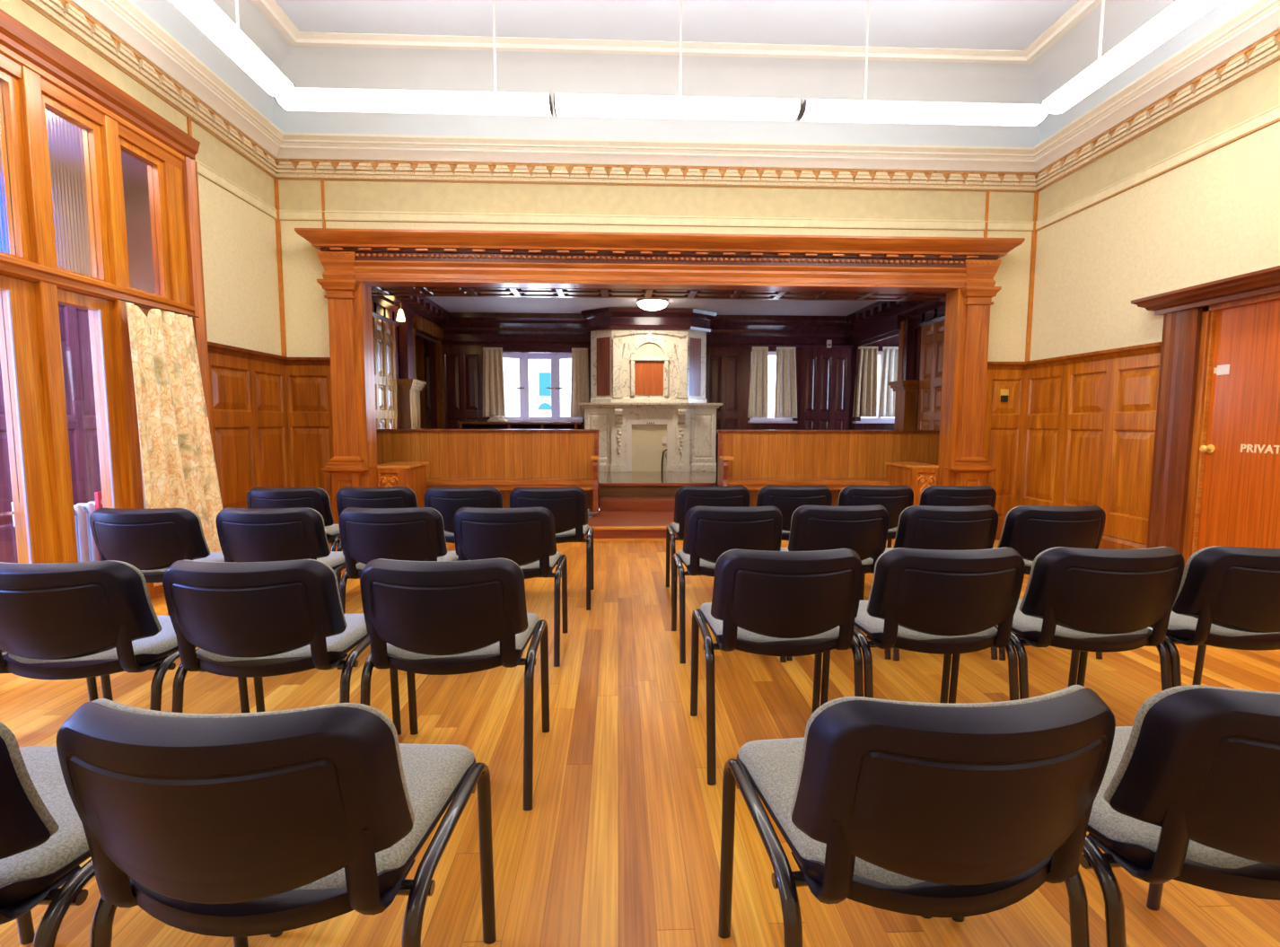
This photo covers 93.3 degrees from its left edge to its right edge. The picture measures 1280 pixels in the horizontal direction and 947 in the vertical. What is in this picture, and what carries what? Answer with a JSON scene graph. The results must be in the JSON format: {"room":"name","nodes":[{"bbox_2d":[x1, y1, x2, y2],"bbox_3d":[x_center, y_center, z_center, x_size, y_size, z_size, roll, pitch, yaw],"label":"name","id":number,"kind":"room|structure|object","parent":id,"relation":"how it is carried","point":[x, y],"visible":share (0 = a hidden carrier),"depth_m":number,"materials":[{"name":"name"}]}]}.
{"room":"meeting hall","nodes":[
{"label":"meeting hall","id":0,"kind":"room"},
{"bbox_2d":[0,303,101,563],"bbox_3d":[-4.904,-0.740,2.870,0.150,3.300,5.800,0,5,-2],"label":"wall","id":1,"kind":"structure","parent":0,"point":[74,321],"depth_m":5.27,"materials":[{"name":"paint"}]},
{"bbox_2d":[138,429,146,508],"bbox_3d":[-4.303,-0.992,5.834,1.527,3.300,0.100,0,5,-2],"label":"wall","id":2,"kind":"structure","parent":0,"point":[144,494],"depth_m":5.86,"materials":[{"name":"paint"}]},
{"bbox_2d":[197,173,281,355],"bbox_3d":[-3.290,-0.826,1.221,0.160,3.760,9.212,0,5,-2],"label":"wall","id":3,"kind":"structure","parent":0,"point":[239,240],"depth_m":5.05,"materials":[{"name":"paint"}]},
{"bbox_2d":[0,8,213,597],"bbox_3d":[-3.217,-0.646,2.589,0.219,3.170,3.820,0,5,-2],"label":"window","id":4,"kind":"structure","parent":3,"relation":"in","point":[100,197],"depth_m":3.45,"materials":[{"name":"red wood"}]},
{"bbox_2d":[118,298,222,586],"bbox_3d":[-3.121,-0.206,4.121,0.137,1.792,0.793,0,5,2],"label":"patterned curtain","id":5,"kind":"object","parent":4,"relation":"hanging from","point":[179,462],"visible":0.82,"depth_m":4.05,"materials":[{"name":"fabric"}]},
{"bbox_2d":[207,341,333,515],"bbox_3d":[-3.073,-0.164,5.177,0.563,1.770,1.262,0,5,-2],"label":"trim","id":6,"kind":"structure","parent":3,"relation":"attached to","point":[272,424],"depth_m":5.42,"materials":[{"name":"brown wood"}]},
{"bbox_2d":[0,0,1279,231],"bbox_3d":[0.402,-2.144,1.193,7.218,0.372,9.112,0,5,-2],"label":"trim","id":7,"kind":"structure","parent":3,"relation":"attached to","point":[1250,105],"depth_m":5.64,"materials":[{"name":"paint"}]},
{"bbox_2d":[21,0,1279,192],"bbox_3d":[0.404,-2.499,1.140,7.218,0.352,9.158,0,5,-2],"label":"trim","id":8,"kind":"structure","parent":3,"relation":"attached to","point":[1246,43],"depth_m":5.48,"materials":[{"name":"beige paint"}]},
{"bbox_2d":[372,301,446,429],"bbox_3d":[-3.078,-0.973,7.708,0.460,2.950,3.708,0,5,-5],"label":"wall","id":9,"kind":"structure","parent":0,"point":[400,387],"depth_m":7.76,"materials":[{"name":"brown wood"}]},
{"bbox_2d":[396,302,404,321],"bbox_3d":[-2.994,-2.018,7.491,0.154,0.250,0.098,0,5,-2],"label":"wall light","id":10,"kind":"object","parent":9,"relation":"attached to","point":[400,317],"visible":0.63,"depth_m":7.47,"materials":[{"name":"white glass"}]},
{"bbox_2d":[599,497,675,510],"bbox_3d":[0.204,0.358,7.219,1.365,0.125,0.300,0,5,-2],"label":"step","id":11,"kind":"structure","parent":0,"point":[606,504],"depth_m":7.06,"materials":[{"name":"brown wood"}]},
{"bbox_2d":[0,539,1279,946],"bbox_3d":[-0.508,1.096,1.487,9.818,0.100,9.412,0,5,-2],"label":"floor","id":12,"kind":"structure","parent":0,"point":[618,845],"depth_m":2.08,"materials":[{"name":"wood"}]},
{"bbox_2d":[0,649,98,701],"bbox_3d":[-2.237,0.616,1.931,0.524,0.774,0.555,0,5,-2],"label":"chair","id":13,"kind":"object","parent":12,"relation":"on","point":[92,684],"visible":0.02,"depth_m":2.20,"materials":[{"name":"black metal"}]},
{"bbox_2d":[73,501,99,561],"bbox_3d":[-3.565,0.510,3.905,0.134,0.640,0.570,0,5,-2],"label":"radiator","id":14,"kind":"object","parent":12,"relation":"on","point":[87,551],"visible":0.16,"depth_m":3.84,"materials":[{"name":"white metal"}]},
{"bbox_2d":[94,490,102,561],"bbox_3d":[-3.430,0.470,3.912,0.160,0.720,0.160,0,5,-2],"label":"stand","id":15,"kind":"object","parent":12,"relation":"on","point":[97,495],"visible":0.12,"depth_m":3.81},
{"bbox_2d":[0,721,248,946],"bbox_3d":[-1.142,0.694,1.058,0.524,0.774,0.555,0,5,2],"label":"chair","id":16,"kind":"object","parent":12,"relation":"on","point":[43,841],"visible":0.58,"depth_m":0.94,"materials":[{"name":"fabric"}]},
{"bbox_2d":[0,721,58,836],"bbox_3d":[-1.147,0.469,0.874,0.483,0.292,0.140,0,5,2],"label":"cushion","id":17,"kind":"object","parent":16,"relation":"on","point":[23,812],"depth_m":0.88,"materials":[{"name":"grey fabric"}]},
{"bbox_2d":[0,560,250,713],"bbox_3d":[-1.698,0.616,1.945,0.524,0.774,0.555,0,5,-1],"label":"chair","id":18,"kind":"object","parent":12,"relation":"on","point":[95,618],"visible":0.8,"depth_m":1.71,"materials":[{"name":"black plastic"}]},
{"bbox_2d":[0,560,161,632],"bbox_3d":[-1.694,0.392,1.761,0.483,0.292,0.140,0,5,-1],"label":"cushion","id":19,"kind":"object","parent":18,"relation":"on","point":[113,596],"depth_m":1.71,"materials":[{"name":"plastic"}]},
{"bbox_2d":[89,508,236,671],"bbox_3d":[-2.292,0.525,2.995,0.524,0.774,0.555,0,5,0],"label":"chair","id":20,"kind":"object","parent":12,"relation":"on","point":[151,540],"visible":0.66,"depth_m":2.74,"materials":[{"name":"black plastic"}]},
{"bbox_2d":[183,508,210,556],"bbox_3d":[-2.291,0.301,2.811,0.483,0.292,0.140,0,5,0],"label":"cushion","id":21,"kind":"object","parent":20,"relation":"on","point":[195,544],"depth_m":2.79,"materials":[{"name":"plastic"}]},
{"bbox_2d":[56,698,496,946],"bbox_3d":[-0.594,0.693,1.079,0.524,0.774,0.555,0,5,2],"label":"chair","id":22,"kind":"object","parent":12,"relation":"on","point":[272,823],"visible":1,"depth_m":0.83,"materials":[{"name":"black plastic"}]},
{"bbox_2d":[91,698,415,824],"bbox_3d":[-0.599,0.469,0.895,0.483,0.292,0.140,0,5,2],"label":"cushion","id":23,"kind":"object","parent":22,"relation":"on","point":[349,767],"depth_m":0.83,"materials":[{"name":"grey fabric"}]},
{"bbox_2d":[162,559,401,735],"bbox_3d":[-1.147,0.616,1.966,0.524,0.774,0.555,0,5,-2],"label":"chair","id":24,"kind":"object","parent":12,"relation":"on","point":[256,620],"visible":0.85,"depth_m":1.73,"materials":[{"name":"black plastic"}]},
{"bbox_2d":[186,559,347,628],"bbox_3d":[-1.141,0.392,1.781,0.483,0.292,0.140,0,5,-2],"label":"cushion","id":25,"kind":"object","parent":24,"relation":"on","point":[310,598],"depth_m":1.72,"materials":[{"name":"plastic"}]},
{"bbox_2d":[215,507,358,578],"bbox_3d":[-1.732,0.525,3.016,0.524,0.774,0.555,0,5,-1],"label":"chair","id":26,"kind":"object","parent":12,"relation":"on","point":[245,535],"visible":0.58,"depth_m":2.76,"materials":[{"name":"black plastic"}]},
{"bbox_2d":[230,507,330,553],"bbox_3d":[-1.728,0.300,2.832,0.483,0.292,0.140,0,5,-1],"label":"cushion","id":27,"kind":"object","parent":26,"relation":"on","point":[304,531],"depth_m":2.77,"materials":[{"name":"plastic"}]},
{"bbox_2d":[245,487,360,587],"bbox_3d":[-2.154,0.450,3.878,0.524,0.774,0.555,0,5,-2],"label":"chair","id":28,"kind":"object","parent":12,"relation":"on","point":[316,498],"visible":0.27,"depth_m":3.61,"materials":[{"name":"black plastic"}]},
{"bbox_2d":[318,487,333,524],"bbox_3d":[-2.147,0.226,3.693,0.483,0.292,0.140,0,5,-2],"label":"cushion","id":29,"kind":"object","parent":28,"relation":"on","point":[324,504],"depth_m":3.69,"materials":[{"name":"plastic"}]},
{"bbox_2d":[336,486,417,589],"bbox_3d":[-1.628,0.449,3.907,0.524,0.774,0.555,0,5,-2],"label":"chair","id":30,"kind":"object","parent":12,"relation":"on","point":[346,496],"visible":0.2,"depth_m":3.63,"materials":[{"name":"black plastic"}]},
{"bbox_2d":[337,507,458,669],"bbox_3d":[-1.180,0.525,3.036,0.524,0.774,0.555,0,5,-2],"label":"chair","id":31,"kind":"object","parent":12,"relation":"on","point":[367,535],"visible":0.65,"depth_m":2.78,"materials":[{"name":"black plastic"}]},
{"bbox_2d":[359,558,549,810],"bbox_3d":[-0.593,0.616,1.986,0.524,0.774,0.555,0,5,-2],"label":"chair","id":32,"kind":"object","parent":12,"relation":"on","point":[430,618],"visible":1,"depth_m":1.75,"materials":[{"name":"black plastic"}]},
{"bbox_2d":[378,558,524,577],"bbox_3d":[-0.586,0.391,1.801,0.483,0.292,0.140,0,5,-2],"label":"cushion","id":33,"kind":"object","parent":32,"relation":"on","point":[493,567],"depth_m":1.73,"materials":[{"name":"plastic"}]},
{"bbox_2d":[423,486,502,543],"bbox_3d":[-1.101,0.449,3.926,0.524,0.774,0.555,0,5,-2],"label":"chair","id":34,"kind":"object","parent":12,"relation":"on","point":[446,501],"visible":0.31,"depth_m":3.65,"materials":[{"name":"black plastic"}]},
{"bbox_2d":[453,507,568,666],"bbox_3d":[-0.652,0.524,3.055,0.524,0.774,0.555,0,5,-2],"label":"chair","id":35,"kind":"object","parent":12,"relation":"on","point":[524,536],"visible":0.77,"depth_m":2.81,"materials":[{"name":"black plastic"}]},
{"bbox_2d":[509,486,594,610],"bbox_3d":[-0.574,0.450,3.926,0.524,0.774,0.555,0,5,-2],"label":"chair","id":36,"kind":"object","parent":12,"relation":"on","point":[568,505],"visible":0.52,"depth_m":3.68,"materials":[{"name":"black plastic"}]},
{"bbox_2d":[665,485,750,595],"bbox_3d":[0.454,0.446,4.013,0.524,0.774,0.555,0,5,-2],"label":"chair","id":37,"kind":"object","parent":12,"relation":"on","point":[687,497],"visible":0.52,"depth_m":3.75,"materials":[{"name":"black plastic"}]},
{"bbox_2d":[671,505,786,663],"bbox_3d":[0.449,0.522,3.116,0.524,0.774,0.555,0,5,-2],"label":"chair","id":38,"kind":"object","parent":12,"relation":"on","point":[709,531],"visible":0.71,"depth_m":2.86,"materials":[{"name":"black plastic"}]},
{"bbox_2d":[584,509,894,541],"bbox_3d":[0.261,0.546,6.542,6.640,0.139,1.145,0,5,-2],"label":"platform","id":39,"kind":"object","parent":12,"relation":"on","point":[609,525],"visible":0.13,"depth_m":6.06,"materials":[{"name":"brown wood"}]},
{"bbox_2d":[376,429,599,517],"bbox_3d":[-1.749,0.003,6.501,2.600,0.945,1.086,0,5,-2],"label":"bench","id":40,"kind":"object","parent":39,"relation":"on","point":[418,460],"visible":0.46,"depth_m":6.88,"materials":[{"name":"brown wood"}]},
{"bbox_2d":[587,508,599,517],"bbox_3d":[-0.571,0.431,6.544,0.264,0.090,0.112,0,5,-2],"label":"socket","id":41,"kind":"object","parent":39,"relation":"on","point":[590,514],"visible":0.45,"depth_m":6.51,"materials":[{"name":"grey metal"}]},
{"bbox_2d":[715,429,939,506],"bbox_3d":[2.236,0.001,6.647,2.665,0.945,1.086,0,5,-2],"label":"bench","id":42,"kind":"object","parent":39,"relation":"on","point":[753,460],"visible":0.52,"depth_m":7.02,"materials":[{"name":"brown wood"}]},
{"bbox_2d":[690,548,863,785],"bbox_3d":[0.472,0.606,2.134,0.524,0.774,0.555,0,5,-2],"label":"chair","id":43,"kind":"object","parent":12,"relation":"on","point":[770,603],"visible":1,"depth_m":1.90,"materials":[{"name":"black plastic"}]},
{"bbox_2d":[714,548,842,568],"bbox_3d":[0.479,0.382,1.950,0.483,0.292,0.140,0,5,-2],"label":"cushion","id":44,"kind":"object","parent":43,"relation":"on","point":[732,558],"depth_m":1.87,"materials":[{"name":"plastic"}]},
{"bbox_2d":[756,485,832,540],"bbox_3d":[0.981,0.445,4.042,0.524,0.774,0.555,0,5,-2],"label":"chair","id":45,"kind":"object","parent":12,"relation":"on","point":[787,499],"visible":0.2,"depth_m":3.77,"materials":[{"name":"black plastic"}]},
{"bbox_2d":[780,504,890,660],"bbox_3d":[0.978,0.520,3.155,0.524,0.774,0.555,0,5,-2],"label":"chair","id":46,"kind":"object","parent":12,"relation":"on","point":[863,530],"visible":0.53,"depth_m":2.89,"materials":[{"name":"black plastic"}]},
{"bbox_2d":[837,485,913,539],"bbox_3d":[1.509,0.444,4.062,0.524,0.774,0.555,0,5,-2],"label":"chair","id":47,"kind":"object","parent":12,"relation":"on","point":[895,499],"visible":0.27,"depth_m":3.79,"materials":[{"name":"black plastic"}]},
{"bbox_2d":[718,684,1115,946],"bbox_3d":[0.470,0.693,1.117,0.524,0.774,0.555,0,5,-7],"label":"chair","id":48,"kind":"object","parent":12,"relation":"on","point":[928,810],"visible":1,"depth_m":0.87,"materials":[{"name":"black plastic"}]},
{"bbox_2d":[789,684,1085,816],"bbox_3d":[0.489,0.468,0.934,0.483,0.292,0.140,0,5,-7],"label":"cushion","id":49,"kind":"object","parent":48,"relation":"on","point":[849,767],"depth_m":0.86,"materials":[{"name":"grey fabric"}]},
{"bbox_2d":[820,547,1025,705],"bbox_3d":[1.000,0.605,2.159,0.524,0.774,0.555,0,5,-2],"label":"chair","id":50,"kind":"object","parent":12,"relation":"on","point":[946,602],"visible":0.92,"depth_m":1.92,"materials":[{"name":"black plastic"}]},
{"bbox_2d":[866,547,1003,611],"bbox_3d":[1.007,0.381,1.974,0.483,0.292,0.140,0,5,-2],"label":"cushion","id":51,"kind":"object","parent":50,"relation":"on","point":[898,584],"depth_m":1.91,"materials":[{"name":"plastic"}]},
{"bbox_2d":[857,505,998,660],"bbox_3d":[1.506,0.522,3.154,0.524,0.774,0.555,0,5,-2],"label":"chair","id":52,"kind":"object","parent":12,"relation":"on","point":[920,527],"visible":0.41,"depth_m":2.89,"materials":[{"name":"black plastic"}]},
{"bbox_2d":[893,505,913,548],"bbox_3d":[1.513,0.297,2.970,0.483,0.292,0.140,0,5,-2],"label":"cushion","id":53,"kind":"object","parent":52,"relation":"on","point":[904,538],"depth_m":2.94,"materials":[{"name":"plastic"}]},
{"bbox_2d":[886,485,996,547],"bbox_3d":[2.037,0.445,4.071,0.524,0.774,0.555,0,5,-2],"label":"chair","id":54,"kind":"object","parent":12,"relation":"on","point":[935,495],"visible":0.26,"depth_m":3.79,"materials":[{"name":"black plastic"}]},
{"bbox_2d":[992,505,1105,660],"bbox_3d":[2.034,0.522,3.164,0.524,0.774,0.555,0,5,-2],"label":"chair","id":55,"kind":"object","parent":12,"relation":"on","point":[1030,530],"visible":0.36,"depth_m":2.90,"materials":[{"name":"black plastic"}]},
{"bbox_2d":[997,505,1021,548],"bbox_3d":[2.041,0.298,2.979,0.483,0.292,0.140,0,5,-2],"label":"cushion","id":56,"kind":"object","parent":55,"relation":"on","point":[1011,536],"depth_m":2.95,"materials":[{"name":"grey fabric"}]},
{"bbox_2d":[947,546,1184,703],"bbox_3d":[1.528,0.605,2.178,0.524,0.774,0.555,0,5,-2],"label":"chair","id":57,"kind":"object","parent":12,"relation":"on","point":[1076,600],"visible":0.87,"depth_m":1.94,"materials":[{"name":"black plastic"}]},
{"bbox_2d":[1018,546,1165,612],"bbox_3d":[1.534,0.381,1.994,0.483,0.292,0.140,0,5,-2],"label":"cushion","id":58,"kind":"object","parent":57,"relation":"on","point":[1058,581],"depth_m":1.93,"materials":[{"name":"plastic"}]},
{"bbox_2d":[951,684,1279,946],"bbox_3d":[1.018,0.691,1.152,0.524,0.774,0.555,0,5,-4],"label":"chair","id":59,"kind":"object","parent":12,"relation":"on","point":[1188,793],"visible":0.69,"depth_m":0.93,"materials":[{"name":"black plastic"}]},
{"bbox_2d":[1103,684,1279,804],"bbox_3d":[1.031,0.467,0.968,0.483,0.292,0.140,0,5,-4],"label":"cushion","id":60,"kind":"object","parent":59,"relation":"on","point":[1187,744],"depth_m":0.90,"materials":[{"name":"grey fabric"}]},
{"bbox_2d":[1076,546,1279,687],"bbox_3d":[2.055,0.605,2.197,0.524,0.774,0.555,0,5,-2],"label":"chair","id":61,"kind":"object","parent":12,"relation":"on","point":[1227,597],"visible":0.7,"depth_m":1.97,"materials":[{"name":"black plastic"}]},
{"bbox_2d":[1171,546,1214,611],"bbox_3d":[2.062,0.381,2.013,0.483,0.292,0.140,0,5,-2],"label":"cushion","id":62,"kind":"object","parent":61,"relation":"on","point":[1196,592],"depth_m":1.99,"materials":[{"name":"plastic"}]},
{"bbox_2d":[425,296,877,315],"bbox_3d":[0.105,-2.382,8.036,9.600,0.080,3.600,0,5,-2],"label":"ceiling","id":63,"kind":"structure","parent":0,"point":[450,303],"depth_m":8.60,"materials":[{"name":"paint"}]},
{"bbox_2d":[637,298,667,310],"bbox_3d":[0.169,-2.289,8.207,0.420,0.134,0.420,0,5,-2],"label":"ceiling lamp","id":64,"kind":"object","parent":63,"relation":"attached to","point":[649,304],"visible":0.96,"depth_m":8.07,"materials":[{"name":"white glass"}]},
{"bbox_2d":[280,220,1032,361],"bbox_3d":[0.230,-1.215,5.892,7.538,3.760,0.100,0,5,-2],"label":"wall","id":65,"kind":"structure","parent":0,"point":[306,312],"depth_m":5.73,"materials":[{"name":"paint"}]},
{"bbox_2d":[186,116,1038,361],"bbox_3d":[0.255,-1.854,5.207,7.218,1.630,1.157,0,5,-2],"label":"trim","id":66,"kind":"structure","parent":65,"relation":"attached to","point":[188,119],"depth_m":5.68,"materials":[{"name":"wood"}]},
{"bbox_2d":[294,227,1025,545],"bbox_3d":[0.237,-0.755,5.765,6.575,2.865,0.432,0,5,-2],"label":"trim","id":67,"kind":"structure","parent":65,"relation":"attached to","point":[354,261],"depth_m":5.62,"materials":[{"name":"red wood"}]},
{"bbox_2d":[999,389,1008,402],"bbox_3d":[3.599,-0.768,5.966,0.086,0.125,0.022,0,5,-2],"label":"light switch","id":68,"kind":"object","parent":65,"relation":"attached to","point":[1003,393],"visible":1,"depth_m":5.96,"materials":[{"name":"gold metal"}]},
{"bbox_2d":[999,389,1008,395],"bbox_3d":[3.599,-0.801,5.969,0.086,0.060,0.010,0,5,-2],"label":"switch plate","id":69,"kind":"object","parent":68,"relation":"attached to","point":[1003,392],"depth_m":5.96,"materials":[{"name":"gold metal"}]},
{"bbox_2d":[415,335,899,462],"bbox_3d":[0.044,-1.162,9.732,9.400,3.000,0.185,0,5,-2],"label":"wall","id":70,"kind":"structure","parent":0,"point":[825,376],"depth_m":9.69,"materials":[{"name":"brown wood"}]},
{"bbox_2d":[502,350,584,422],"bbox_3d":[-1.629,-1.410,9.762,1.480,1.160,0.560,0,5,-2],"label":"window","id":71,"kind":"structure","parent":70,"relation":"in","point":[524,359],"depth_m":9.87,"materials":[{"name":"white wood"}]},
{"bbox_2d":[482,347,505,417],"bbox_3d":[-2.297,-1.427,9.474,0.364,1.080,0.062,0,5,-2],"label":"drape","id":72,"kind":"object","parent":71,"relation":"hanging from","point":[494,403],"visible":0.98,"depth_m":9.47,"materials":[{"name":"fabric"}]},
{"bbox_2d":[570,348,589,417],"bbox_3d":[-0.943,-1.428,9.523,0.314,1.080,0.062,0,5,-2],"label":"drape","id":73,"kind":"object","parent":71,"relation":"hanging from","point":[580,389],"visible":0.88,"depth_m":9.52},
{"bbox_2d":[580,307,717,335],"bbox_3d":[0.134,-1.247,9.254,2.045,2.390,0.810,0,5,-2],"label":"trim","id":74,"kind":"structure","parent":70,"relation":"attached to","point":[604,319],"depth_m":8.86,"materials":[{"name":"brown wood"}]},
{"bbox_2d":[371,295,946,348],"bbox_3d":[0.209,-2.103,7.948,6.740,0.460,3.270,0,5,-2],"label":"trim","id":75,"kind":"structure","parent":70,"relation":"attached to","point":[879,320],"depth_m":9.37,"materials":[{"name":"brown wood"}]},
{"bbox_2d":[747,351,797,423],"bbox_3d":[2.130,-1.385,9.732,0.770,1.145,0.260,0,5,-2],"label":"window","id":76,"kind":"structure","parent":70,"relation":"in","point":[752,419],"depth_m":9.81,"materials":[{"name":"white wood"}]},
{"bbox_2d":[747,346,768,417],"bbox_3d":[1.885,-1.449,9.626,0.313,1.120,0.060,0,5,-2],"label":"drape","id":77,"kind":"object","parent":76,"relation":"hanging from","point":[758,386],"visible":1,"depth_m":9.62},
{"bbox_2d":[774,346,797,418],"bbox_3d":[2.338,-1.450,9.646,0.360,1.120,0.060,0,5,-2],"label":"drape","id":78,"kind":"object","parent":76,"relation":"hanging from","point":[785,396],"visible":1,"depth_m":9.64,"materials":[{"name":"fabric"}]},
{"bbox_2d":[852,350,894,423],"bbox_3d":[3.924,-1.396,9.796,0.940,1.165,0.260,0,5,-2],"label":"window","id":79,"kind":"structure","parent":70,"relation":"in","point":[878,420],"depth_m":9.84,"materials":[{"name":"white wood"}]},
{"bbox_2d":[852,346,878,416],"bbox_3d":[3.629,-1.472,9.707,0.383,1.120,0.062,0,5,-2],"label":"drape","id":80,"kind":"object","parent":79,"relation":"hanging from","point":[869,358],"visible":1,"depth_m":9.70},
{"bbox_2d":[877,346,898,417],"bbox_3d":[4.127,-1.472,9.725,0.540,1.120,0.059,0,5,-2],"label":"drape","id":81,"kind":"object","parent":79,"relation":"hanging from","point":[889,361],"visible":0.62,"depth_m":9.72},
{"bbox_2d":[598,471,716,498],"bbox_3d":[0.080,0.140,8.770,9.400,0.295,2.965,0,5,-2],"label":"floor","id":82,"kind":"structure","parent":0,"point":[604,477],"depth_m":7.42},
{"bbox_2d":[458,421,581,429],"bbox_3d":[-1.834,-0.432,9.382,1.820,0.735,0.450,0,5,-2],"label":"bench","id":83,"kind":"object","parent":82,"relation":"on","point":[466,425],"visible":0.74,"depth_m":9.29,"materials":[{"name":"brown wood"}]},
{"bbox_2d":[487,414,508,421],"bbox_3d":[-2.192,-0.849,9.308,0.312,0.106,0.187,0,5,-2],"label":"cloth","id":84,"kind":"object","parent":83,"relation":"on","point":[495,418],"visible":1,"depth_m":9.25,"materials":[{"name":"fabric"}]},
{"bbox_2d":[578,329,723,471],"bbox_3d":[0.153,-1.096,9.197,2.150,2.100,0.710,0,5,-2],"label":"marble fireplace","id":85,"kind":"object","parent":82,"relation":"on","point":[647,386],"visible":0.98,"depth_m":9.00,"materials":[{"name":"white stone"}]},
{"bbox_2d":[578,402,648,403],"bbox_3d":[0.154,-1.056,9.180,2.140,0.022,0.650,0,5,-2],"label":"shelf","id":86,"kind":"object","parent":85,"relation":"attached to","point":[579,402],"depth_m":8.85,"materials":[{"name":"stone"}]},
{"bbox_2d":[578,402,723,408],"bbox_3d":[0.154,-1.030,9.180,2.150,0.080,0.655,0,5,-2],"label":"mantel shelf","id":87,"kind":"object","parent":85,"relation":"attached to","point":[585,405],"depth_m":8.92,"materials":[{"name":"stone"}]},
{"bbox_2d":[371,286,946,301],"bbox_3d":[0.280,-1.988,6.072,6.645,0.370,0.470,0,5,-2],"label":"beam","id":88,"kind":"structure","parent":0,"point":[423,291],"depth_m":6.12,"materials":[{"name":"brown wood"}]},
{"bbox_2d":[131,0,1255,147],"bbox_3d":[0.404,-2.995,1.121,7.218,0.720,9.112,0,5,-2],"label":"ceiling","id":89,"kind":"structure","parent":0,"point":[305,66],"depth_m":5.44,"materials":[{"name":"white paint"}]},
{"bbox_2d":[250,0,1101,63],"bbox_3d":[0.392,-3.281,1.270,6.440,0.055,7.980,0,5,-2],"label":"trim","id":90,"kind":"structure","parent":89,"relation":"attached to","point":[998,31],"depth_m":4.86,"materials":[{"name":"beige paint"}]},
{"bbox_2d":[169,0,295,97],"bbox_3d":[-2.368,-2.952,3.146,0.185,1.022,1.716,0,5,-2],"label":"strip light","id":91,"kind":"object","parent":90,"relation":"hanging from","point":[206,14],"visible":1,"depth_m":3.52,"materials":[{"name":"white"}]},
{"bbox_2d":[274,0,552,115],"bbox_3d":[-1.544,-3.036,4.153,1.856,1.022,0.185,0,5,-2],"label":"strip light","id":92,"kind":"object","parent":90,"relation":"hanging from","point":[495,102],"visible":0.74,"depth_m":4.14,"materials":[{"name":"white"}]},
{"bbox_2d":[275,87,551,115],"bbox_3d":[-1.545,-2.566,4.193,1.836,0.079,0.180,0,5,-2],"label":"diffuser","id":93,"kind":"object","parent":92,"relation":"attached to","point":[303,99],"depth_m":4.13,"materials":[{"name":"white"}]},
{"bbox_2d":[553,0,801,121],"bbox_3d":[0.265,-3.036,4.219,1.716,1.022,0.185,0,5,-2],"label":"strip light","id":94,"kind":"object","parent":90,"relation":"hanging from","point":[565,104],"visible":1,"depth_m":4.20,"materials":[{"name":"white"}]},
{"bbox_2d":[555,94,800,121],"bbox_3d":[0.263,-2.567,4.259,1.696,0.079,0.180,0,5,-2],"label":"diffuser","id":95,"kind":"object","parent":94,"relation":"attached to","point":[575,105],"depth_m":4.20,"materials":[{"name":"white"}]},
{"bbox_2d":[797,0,1048,125],"bbox_3d":[2.018,-3.037,4.283,1.746,1.022,0.185,0,5,-2],"label":"strip light","id":96,"kind":"object","parent":90,"relation":"hanging from","point":[812,109],"visible":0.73,"depth_m":4.26,"materials":[{"name":"white"}]},
{"bbox_2d":[800,99,1047,125],"bbox_3d":[2.017,-2.567,4.324,1.726,0.079,0.180,0,5,-2],"label":"diffuser","id":97,"kind":"object","parent":96,"relation":"attached to","point":[830,110],"depth_m":4.26,"materials":[{"name":"white"}]},
{"bbox_2d":[1040,0,1224,113],"bbox_3d":[2.929,-2.954,3.340,0.185,1.022,1.716,0,5,-2],"label":"strip light","id":98,"kind":"object","parent":90,"relation":"hanging from","point":[1180,13],"visible":1,"depth_m":3.57,"materials":[{"name":"white"}]},
{"bbox_2d":[852,307,945,429],"bbox_3d":[3.466,-0.975,7.944,0.330,2.950,3.708,0,5,-2],"label":"wall","id":99,"kind":"structure","parent":0,"point":[917,388],"depth_m":7.66,"materials":[{"name":"brown wood"}]},
{"bbox_2d":[1029,121,1279,360],"bbox_3d":[4.083,-0.829,1.491,0.160,3.760,9.212,0,5,-2],"label":"wall","id":100,"kind":"structure","parent":0,"point":[1214,215],"depth_m":4.59,"materials":[{"name":"paint"}]},
{"bbox_2d":[982,341,1162,549],"bbox_3d":[3.735,0.167,1.513,0.535,1.770,9.112,0,5,-2],"label":"trim","id":101,"kind":"structure","parent":100,"relation":"attached to","point":[1079,429],"depth_m":5.27,"materials":[{"name":"brown wood"}]},
{"bbox_2d":[1130,265,1279,572],"bbox_3d":[3.935,-0.190,3.759,0.370,2.100,1.840,0,5,-2],"label":"door","id":102,"kind":"structure","parent":100,"relation":"in","point":[1215,473],"depth_m":4.11,"materials":[{"name":"brown wood"}]},
{"bbox_2d":[1213,364,1229,375],"bbox_3d":[3.950,-0.704,4.104,0.002,0.065,0.105,0,5,-2],"label":"paper notice","id":103,"kind":"object","parent":102,"relation":"attached to","point":[1224,369],"visible":1,"depth_m":4.10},
{"label":"outside","id":104,"kind":"structure","parent":0,"visible":0},
{"bbox_2d":[502,358,571,416],"bbox_3d":[-3.567,-3.395,18.134,7.400,8.000,3.050,0,5,-2],"label":"building","id":105,"kind":"structure","parent":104,"point":[539,370],"depth_m":16.75,"materials":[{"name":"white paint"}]},
{"bbox_2d":[538,372,551,395],"bbox_3d":[-2.635,-2.471,16.741,0.320,0.640,0.050,0,5,-2],"label":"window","id":106,"kind":"structure","parent":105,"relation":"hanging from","point":[544,378],"depth_m":16.72,"materials":[{"name":"glass"}]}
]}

